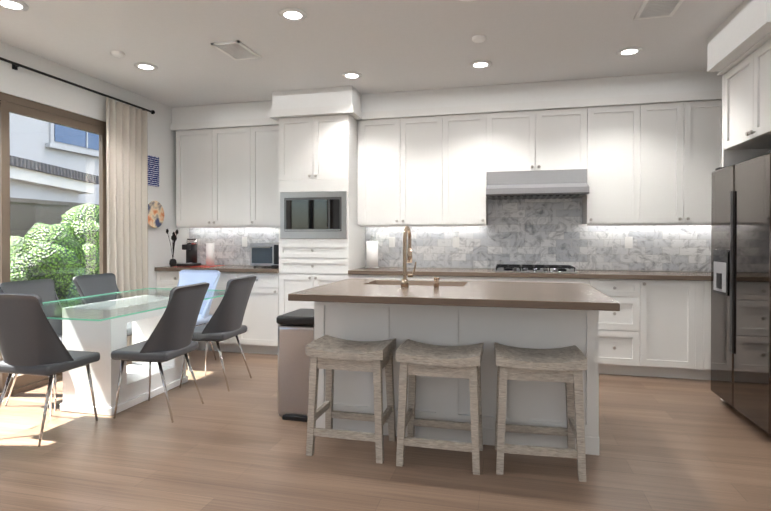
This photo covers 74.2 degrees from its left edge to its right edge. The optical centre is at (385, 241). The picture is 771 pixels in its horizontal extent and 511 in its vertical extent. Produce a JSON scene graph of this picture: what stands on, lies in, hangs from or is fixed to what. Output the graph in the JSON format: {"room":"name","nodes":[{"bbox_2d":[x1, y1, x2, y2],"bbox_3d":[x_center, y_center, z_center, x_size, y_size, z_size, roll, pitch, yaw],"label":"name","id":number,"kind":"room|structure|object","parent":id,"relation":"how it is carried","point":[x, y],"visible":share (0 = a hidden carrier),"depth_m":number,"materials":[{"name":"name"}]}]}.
{"room":"kitchen","nodes":[
{"label":"kitchen","id":0,"kind":"room"},
{"bbox_2d":[0,42,188,294],"bbox_3d":[-3.483,-0.151,2.063,0.150,2.740,8.600,0,0,14],"label":"wall","id":1,"kind":"structure","parent":0,"point":[24,83],"depth_m":5.03,"materials":[{"name":"paint"}]},
{"bbox_2d":[0,92,106,396],"bbox_3d":[-3.374,0.036,2.490,0.140,2.360,5.280,0,0,14],"label":"window frame","id":2,"kind":"structure","parent":1,"relation":"in","point":[15,105],"depth_m":4.27,"materials":[{"name":"brown"}]},
{"bbox_2d":[0,57,154,113],"bbox_3d":[-3.223,-1.371,2.650,0.107,0.050,5.882,0,0,14],"label":"curtain rod","id":3,"kind":"object","parent":1,"relation":"attached to","point":[15,65],"visible":0.88,"depth_m":4.40,"materials":[{"name":"black metal"}]},
{"bbox_2d":[106,97,147,345],"bbox_3d":[-2.597,-0.096,5.125,0.064,2.555,0.570,0,0,14],"label":"curtain","id":4,"kind":"object","parent":3,"relation":"hanging from","point":[127,184],"visible":0.65,"depth_m":5.10,"materials":[{"name":"fabric"}]},
{"bbox_2d":[148,155,158,186],"bbox_3d":[-2.542,-0.769,5.560,0.016,0.325,0.200,0,0,14],"label":"sign","id":5,"kind":"object","parent":1,"relation":"attached to","point":[153,170],"visible":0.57,"depth_m":5.56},
{"bbox_2d":[148,201,163,227],"bbox_3d":[-2.531,-0.297,5.571,0.034,0.300,0.300,0,0,14],"label":"plate","id":6,"kind":"object","parent":1,"relation":"attached to","point":[155,214],"visible":0.83,"depth_m":5.60,"materials":[{"name":"multicoloured ceramic"}]},
{"bbox_2d":[0,0,743,107],"bbox_3d":[-0.471,-1.576,1.318,6.350,0.120,8.900,0,0,14],"label":"ceiling","id":7,"kind":"structure","parent":0,"point":[384,46],"depth_m":3.91,"materials":[{"name":"paint"}]},
{"bbox_2d":[0,0,28,10],"bbox_3d":[-2.404,-1.523,3.272,0.190,0.010,0.190,0,0,14],"label":"recessed light","id":8,"kind":"object","parent":7,"relation":"in","point":[16,5],"visible":0.98,"depth_m":3.28,"materials":[{"name":"white plastic"}]},
{"bbox_2d":[111,50,124,57],"bbox_3d":[-2.176,-1.522,4.143,0.104,0.027,0.104,0,0,14],"label":"smoke detector","id":9,"kind":"object","parent":7,"relation":"attached to","point":[116,53],"visible":1,"depth_m":4.11,"materials":[{"name":"white plastic"}]},
{"bbox_2d":[134,62,157,69],"bbox_3d":[-2.098,-1.532,4.463,0.190,0.010,0.190,0,0,14],"label":"recessed light","id":10,"kind":"object","parent":7,"relation":"in","point":[145,66],"visible":0.98,"depth_m":4.45,"materials":[{"name":"white plastic"}]},
{"bbox_2d":[211,40,260,59],"bbox_3d":[-1.191,-1.529,4.088,0.240,0.012,0.360,0,0,14],"label":"ceiling vent","id":11,"kind":"object","parent":7,"relation":"in","point":[237,50],"visible":0.98,"depth_m":4.07,"materials":[{"name":"white plastic"}]},
{"bbox_2d":[279,8,306,20],"bbox_3d":[-0.622,-1.524,3.424,0.190,0.010,0.190,0,0,14],"label":"recessed light","id":12,"kind":"object","parent":7,"relation":"in","point":[293,14],"visible":0.96,"depth_m":3.41,"materials":[{"name":"white plastic"}]},
{"bbox_2d":[342,72,361,78],"bbox_3d":[-0.309,-1.534,4.707,0.190,0.010,0.190,0,0,14],"label":"recessed light","id":13,"kind":"object","parent":7,"relation":"in","point":[352,75],"visible":0.96,"depth_m":4.70,"materials":[{"name":"white plastic"}]},
{"bbox_2d":[472,35,485,42],"bbox_3d":[0.703,-1.520,3.832,0.104,0.027,0.104,0,0,14],"label":"smoke detector","id":14,"kind":"object","parent":7,"relation":"attached to","point":[478,38],"visible":1,"depth_m":3.80,"materials":[{"name":"white plastic"}]},
{"bbox_2d":[470,60,491,67],"bbox_3d":[0.823,-1.532,4.410,0.190,0.010,0.190,0,0,14],"label":"recessed light","id":15,"kind":"object","parent":7,"relation":"in","point":[480,64],"visible":0.98,"depth_m":4.40,"materials":[{"name":"white plastic"}]},
{"bbox_2d":[616,47,641,55],"bbox_3d":[1.962,-1.529,4.101,0.190,0.010,0.190,0,0,14],"label":"recessed light","id":16,"kind":"object","parent":7,"relation":"in","point":[627,51],"visible":0.98,"depth_m":4.09,"materials":[{"name":"white plastic"}]},
{"bbox_2d":[634,0,683,19],"bbox_3d":[1.775,-1.523,3.293,0.240,0.012,0.360,0,0,14],"label":"ceiling vent","id":17,"kind":"object","parent":7,"relation":"in","point":[649,9],"visible":1,"depth_m":3.33,"materials":[{"name":"white plastic"}]},
{"bbox_2d":[0,350,770,510],"bbox_3d":[-0.471,1.274,1.339,6.350,0.100,8.600,0,0,14],"label":"floor","id":18,"kind":"structure","parent":0,"point":[673,444],"depth_m":2.81,"materials":[{"name":"brown wood"}]},
{"bbox_2d":[0,279,61,410],"bbox_3d":[-2.546,0.753,3.879,0.513,0.909,0.458,0,0,14],"label":"chair","id":19,"kind":"object","parent":18,"relation":"on","point":[44,289],"visible":0.42,"depth_m":4.02,"materials":[{"name":"grey leather"}]},
{"bbox_2d":[0,293,99,446],"bbox_3d":[-2.187,0.758,3.248,0.458,0.909,0.513,0,0,14],"label":"head chair","id":20,"kind":"object","parent":18,"relation":"on","point":[31,343],"visible":1,"depth_m":3.06,"materials":[{"name":"grey leather"}]},
{"bbox_2d":[73,273,131,335],"bbox_3d":[-2.390,0.748,4.520,0.513,0.909,0.458,0,0,14],"label":"chair","id":21,"kind":"object","parent":18,"relation":"on","point":[93,284],"visible":0.29,"depth_m":4.56,"materials":[{"name":"grey leather"}]},
{"bbox_2d":[43,288,224,415],"bbox_3d":[-2.005,0.830,3.995,1.053,0.749,1.723,0,0,14],"label":"dining table","id":22,"kind":"object","parent":18,"relation":"on","point":[100,327],"visible":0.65,"depth_m":3.62,"materials":[{"name":"white paint"}]},
{"bbox_2d":[111,282,208,422],"bbox_3d":[-1.587,0.755,3.628,0.513,0.909,0.458,0,0,10],"label":"chair","id":23,"kind":"object","parent":18,"relation":"on","point":[171,336],"visible":1,"depth_m":3.47,"materials":[{"name":"grey leather"}]},
{"bbox_2d":[177,270,219,370],"bbox_3d":[-1.951,0.745,4.998,0.458,0.909,0.513,0,0,14],"label":"chair","id":24,"kind":"object","parent":18,"relation":"on","point":[191,277],"visible":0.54,"depth_m":5.16,"materials":[{"name":"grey leather"}]},
{"bbox_2d":[156,273,242,351],"bbox_3d":[-1.956,0.756,5.808,1.040,0.870,0.606,0,0,14],"label":"base cabinet","id":25,"kind":"object","parent":18,"relation":"on","point":[164,280],"depth_m":5.52,"materials":[{"name":"white wood"}]},
{"bbox_2d":[179,275,255,391],"bbox_3d":[-1.417,0.750,4.333,0.522,0.909,0.459,0,0,14],"label":"chair","id":26,"kind":"object","parent":18,"relation":"on","point":[225,321],"visible":0.96,"depth_m":4.16,"materials":[{"name":"grey leather"}]},
{"bbox_2d":[243,273,278,354],"bbox_3d":[-1.301,0.757,5.648,0.541,0.870,0.606,0,0,14],"label":"base cabinet","id":27,"kind":"object","parent":18,"relation":"on","point":[260,334],"depth_m":5.35,"materials":[{"name":"white wood"}]},
{"bbox_2d":[155,265,278,272],"bbox_3d":[-1.753,0.302,5.739,1.464,0.040,0.636,0,0,14],"label":"countertop","id":28,"kind":"structure","parent":27,"relation":"on","point":[227,268],"depth_m":5.49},
{"bbox_2d":[166,229,177,265],"bbox_3d":[-2.408,0.067,5.797,0.156,0.428,0.080,0,0,14],"label":"vase","id":29,"kind":"object","parent":28,"relation":"on","point":[172,262],"visible":1,"depth_m":5.78,"materials":[{"name":"black ceramic"}]},
{"bbox_2d":[175,265,224,266],"bbox_3d":[-2.130,0.280,5.822,0.420,0.001,0.380,0,0,14],"label":"tray","id":30,"kind":"object","parent":28,"relation":"on","point":[205,266],"visible":0.71,"depth_m":5.74,"materials":[{"name":"red"}]},
{"bbox_2d":[176,239,200,266],"bbox_3d":[-2.246,0.123,5.829,0.140,0.314,0.280,0,0,14],"label":"coffee maker","id":31,"kind":"object","parent":30,"relation":"on","point":[190,246],"visible":1,"depth_m":5.82,"materials":[{"name":"black plastic"}]},
{"bbox_2d":[206,241,214,265],"bbox_3d":[-2.001,0.137,5.821,0.095,0.282,0.096,0,0,14],"label":"dispenser","id":32,"kind":"object","parent":30,"relation":"on","point":[209,253],"visible":0.94,"depth_m":5.78,"materials":[{"name":"white plastic"}]},
{"bbox_2d":[250,243,278,266],"bbox_3d":[-1.254,0.147,5.635,0.390,0.269,0.368,0,0,14],"label":"toaster oven","id":33,"kind":"object","parent":28,"relation":"on","point":[264,254],"visible":0.65,"depth_m":5.49,"materials":[{"name":"silver metal"}]},
{"bbox_2d":[276,308,313,421],"bbox_3d":[-0.558,0.857,3.640,0.310,0.700,0.435,0,0,14],"label":"trash can","id":34,"kind":"object","parent":18,"relation":"on","point":[295,332],"visible":0.5,"depth_m":3.46,"materials":[{"name":"silver metal"}]},
{"bbox_2d":[279,114,364,324],"bbox_3d":[-0.670,-0.041,5.473,0.760,2.470,0.637,0,0,14],"label":"tall cabinet","id":35,"kind":"object","parent":18,"relation":"on","point":[321,237],"visible":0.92,"depth_m":5.20,"materials":[{"name":"white wood"}]},
{"bbox_2d":[306,335,395,463],"bbox_3d":[-0.194,0.898,3.003,0.450,0.627,0.346,0,0,14],"label":"stool","id":36,"kind":"object","parent":18,"relation":"on","point":[330,354],"visible":1,"depth_m":2.89,"materials":[{"name":"grey wood"}]},
{"bbox_2d":[349,276,399,278],"bbox_3d":[-0.040,0.760,5.341,0.526,0.870,0.606,0,0,14],"label":"base cabinet","id":37,"kind":"object","parent":18,"relation":"on","point":[350,277],"depth_m":5.04,"materials":[{"name":"white wood"}]},
{"bbox_2d":[396,339,483,474],"bbox_3d":[0.314,0.899,2.869,0.450,0.627,0.346,0,0,14],"label":"stool","id":38,"kind":"object","parent":18,"relation":"on","point":[414,358],"visible":1,"depth_m":2.75,"materials":[{"name":"grey wood"}]},
{"bbox_2d":[400,276,487,280],"bbox_3d":[0.558,0.761,5.195,0.938,0.870,0.606,0,0,14],"label":"base cabinet","id":39,"kind":"object","parent":18,"relation":"on","point":[452,278],"depth_m":4.86,"materials":[{"name":"white wood"}]},
{"bbox_2d":[314,282,603,454],"bbox_3d":[0.466,0.774,3.471,1.728,0.870,0.782,0,0,14],"label":"kitchen island","id":40,"kind":"object","parent":18,"relation":"on","point":[529,315],"depth_m":3.08,"materials":[{"name":"white wood"}]},
{"bbox_2d":[288,282,619,309],"bbox_3d":[0.381,0.322,3.075,1.780,0.040,0.690,0,0,14],"label":"island countertop","id":41,"kind":"structure","parent":40,"relation":"on","point":[502,297],"depth_m":2.88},
{"bbox_2d":[488,276,591,285],"bbox_3d":[1.427,0.762,4.983,0.968,0.870,0.606,0,0,14],"label":"base cabinet","id":42,"kind":"object","parent":18,"relation":"on","point":[490,278],"depth_m":4.70,"materials":[{"name":"white wood"}]},
{"bbox_2d":[494,342,586,481],"bbox_3d":[0.829,0.900,2.785,0.450,0.627,0.346,0,0,11],"label":"stool","id":43,"kind":"object","parent":18,"relation":"on","point":[566,365],"visible":1,"depth_m":2.66,"materials":[{"name":"grey wood"}]},
{"bbox_2d":[592,280,647,375],"bbox_3d":[2.130,0.764,4.812,0.479,0.870,0.606,0,0,14],"label":"base cabinet","id":44,"kind":"object","parent":18,"relation":"on","point":[623,334],"depth_m":4.52,"materials":[{"name":"white wood"}]},
{"bbox_2d":[648,280,707,379],"bbox_3d":[2.549,0.764,4.710,0.500,0.870,0.606,0,0,14],"label":"base cabinet","id":45,"kind":"object","parent":18,"relation":"on","point":[658,324],"depth_m":4.42,"materials":[{"name":"white wood"}]},
{"bbox_2d":[348,268,710,279],"bbox_3d":[1.554,0.308,4.933,3.814,0.040,0.636,0,0,14],"label":"countertop","id":46,"kind":"structure","parent":45,"relation":"on","point":[532,273],"depth_m":4.74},
{"bbox_2d":[365,235,378,267],"bbox_3d":[-0.141,0.107,5.450,0.150,0.352,0.150,0,0,14],"label":"paper towel holder","id":47,"kind":"object","parent":46,"relation":"on","point":[372,254],"visible":1,"depth_m":5.40,"materials":[{"name":"white paper"}]},
{"bbox_2d":[708,280,710,379],"bbox_3d":[3.072,0.765,4.582,0.697,0.870,0.606,0,0,14],"label":"base cabinet","id":48,"kind":"object","parent":18,"relation":"on","point":[709,281],"depth_m":4.35,"materials":[{"name":"white wood"}]},
{"bbox_2d":[711,150,770,434],"bbox_3d":[2.712,0.332,3.330,0.772,1.755,0.910,0,0,14],"label":"refrigerator","id":49,"kind":"object","parent":18,"relation":"on","point":[741,289],"visible":1,"depth_m":3.33,"materials":[{"name":"silver metal"}]},
{"bbox_2d":[717,32,770,400],"bbox_3d":[2.758,-0.032,3.330,0.717,2.482,0.983,0,0,14],"label":"cabinet","id":50,"kind":"object","parent":18,"relation":"on","point":[746,105],"visible":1,"depth_m":3.53,"materials":[{"name":"white wood"}]},
{"bbox_2d":[201,224,707,271],"bbox_3d":[0.565,-0.177,5.579,6.350,2.740,0.150,0,0,14],"label":"wall","id":51,"kind":"structure","parent":0,"point":[491,268],"depth_m":5.15,"materials":[{"name":"paint"}]},
{"bbox_2d":[176,126,255,227],"bbox_3d":[-1.894,-0.730,5.926,1.005,1.100,0.327,0,0,14],"label":"upper cabinet","id":52,"kind":"object","parent":51,"relation":"attached to","point":[227,177],"depth_m":5.77,"materials":[{"name":"white wood"}]},
{"bbox_2d":[256,125,278,226],"bbox_3d":[-1.263,-0.729,5.772,0.531,1.100,0.327,0,0,14],"label":"upper cabinet","id":53,"kind":"object","parent":51,"relation":"attached to","point":[267,137],"depth_m":5.63,"materials":[{"name":"white wood"}]},
{"bbox_2d":[357,115,448,226],"bbox_3d":[0.204,-0.726,5.415,0.961,1.100,0.327,0,0,14],"label":"upper cabinet","id":54,"kind":"object","parent":51,"relation":"attached to","point":[429,171],"depth_m":5.26,"materials":[{"name":"white wood"}]},
{"bbox_2d":[189,198,710,271],"bbox_3d":[0.546,-0.205,5.500,6.044,0.972,0.011,0,0,14],"label":"tile backsplash","id":55,"kind":"structure","parent":51,"relation":"attached to","point":[537,231],"depth_m":5.26,"materials":[{"name":"tile"}]},
{"bbox_2d":[242,237,246,246],"bbox_3d":[-1.667,0.002,6.030,0.070,0.115,0.008,0,0,14],"label":"electrical outlet plate","id":56,"kind":"object","parent":55,"relation":"attached to","point":[244,239],"depth_m":6.03,"materials":[{"name":"white plastic"}]},
{"bbox_2d":[389,237,394,246],"bbox_3d":[0.072,0.005,5.607,0.070,0.115,0.008,0,0,14],"label":"electrical outlet plate","id":57,"kind":"object","parent":55,"relation":"attached to","point":[391,239],"depth_m":5.60,"materials":[{"name":"white plastic"}]},
{"bbox_2d":[453,237,458,247],"bbox_3d":[0.752,0.006,5.441,0.070,0.115,0.008,0,0,14],"label":"electrical outlet plate","id":58,"kind":"object","parent":55,"relation":"attached to","point":[455,239],"depth_m":5.44,"materials":[{"name":"white plastic"}]},
{"bbox_2d":[625,237,632,247],"bbox_3d":[2.404,0.009,5.038,0.070,0.115,0.008,0,0,14],"label":"electrical outlet plate","id":59,"kind":"object","parent":55,"relation":"attached to","point":[628,242],"depth_m":5.03,"materials":[{"name":"white plastic"}]},
{"bbox_2d":[449,113,487,224],"bbox_3d":[0.797,-0.725,5.270,0.495,1.100,0.327,0,0,14],"label":"upper cabinet","id":60,"kind":"object","parent":51,"relation":"attached to","point":[468,201],"depth_m":5.11,"materials":[{"name":"white wood"}]},
{"bbox_2d":[170,0,770,131],"bbox_3d":[0.300,-1.404,4.484,6.044,0.266,2.080,0,0,14],"label":"soffit","id":61,"kind":"object","parent":51,"relation":"attached to","point":[743,27],"depth_m":4.98,"materials":[{"name":"paint"}]},
{"bbox_2d":[486,108,586,172],"bbox_3d":[1.491,-0.981,5.085,0.940,0.585,0.355,0,0,14],"label":"upper cabinet","id":62,"kind":"object","parent":51,"relation":"attached to","point":[554,139],"visible":0.92,"depth_m":4.94,"materials":[{"name":"white wood"}]},
{"bbox_2d":[486,169,589,199],"bbox_3d":[1.473,-0.558,5.017,0.932,0.254,0.500,0,0,14],"label":"range hood","id":63,"kind":"object","parent":62,"relation":"attached to","point":[545,184],"visible":0.94,"depth_m":4.86,"materials":[{"name":"metal"}]},
{"bbox_2d":[582,104,649,223],"bbox_3d":[2.203,-0.722,4.928,0.518,1.100,0.327,0,0,14],"label":"upper cabinet","id":64,"kind":"object","parent":51,"relation":"attached to","point":[618,137],"depth_m":4.78,"materials":[{"name":"white wood"}]},
{"bbox_2d":[650,100,721,223],"bbox_3d":[2.747,-0.721,4.795,0.837,1.100,0.327,0,0,14],"label":"upper cabinet","id":65,"kind":"object","parent":51,"relation":"attached to","point":[654,164],"depth_m":4.64,"materials":[{"name":"white wood"}]},
{"label":"outside","id":66,"kind":"structure","parent":0,"visible":0},
{"bbox_3d":[-8.057,1.260,8.644,11.850,0.100,26.000,0,0,14],"label":"ground","id":67,"kind":"structure","parent":66,"visible":0},
{"bbox_2d":[9,112,98,203],"bbox_3d":[-8.187,-1.933,11.740,4.120,6.240,20.000,0,0,14],"label":"house","id":68,"kind":"structure","parent":67,"relation":"on","point":[21,179],"depth_m":11.62,"materials":[{"name":"white paint"}]},
{"bbox_2d":[10,197,98,237],"bbox_3d":[-5.142,0.296,7.926,0.210,1.840,22.000,0,0,14],"label":"fence","id":69,"kind":"object","parent":67,"relation":"on","point":[36,206],"depth_m":7.47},
{"bbox_2d":[10,204,98,307],"bbox_3d":[-3.575,0.236,9.492,1.588,2.256,7.826,0,0,14],"label":"bush","id":70,"kind":"object","parent":67,"relation":"on","point":[19,252],"depth_m":6.26,"materials":[{"name":"green plant"}]}
]}

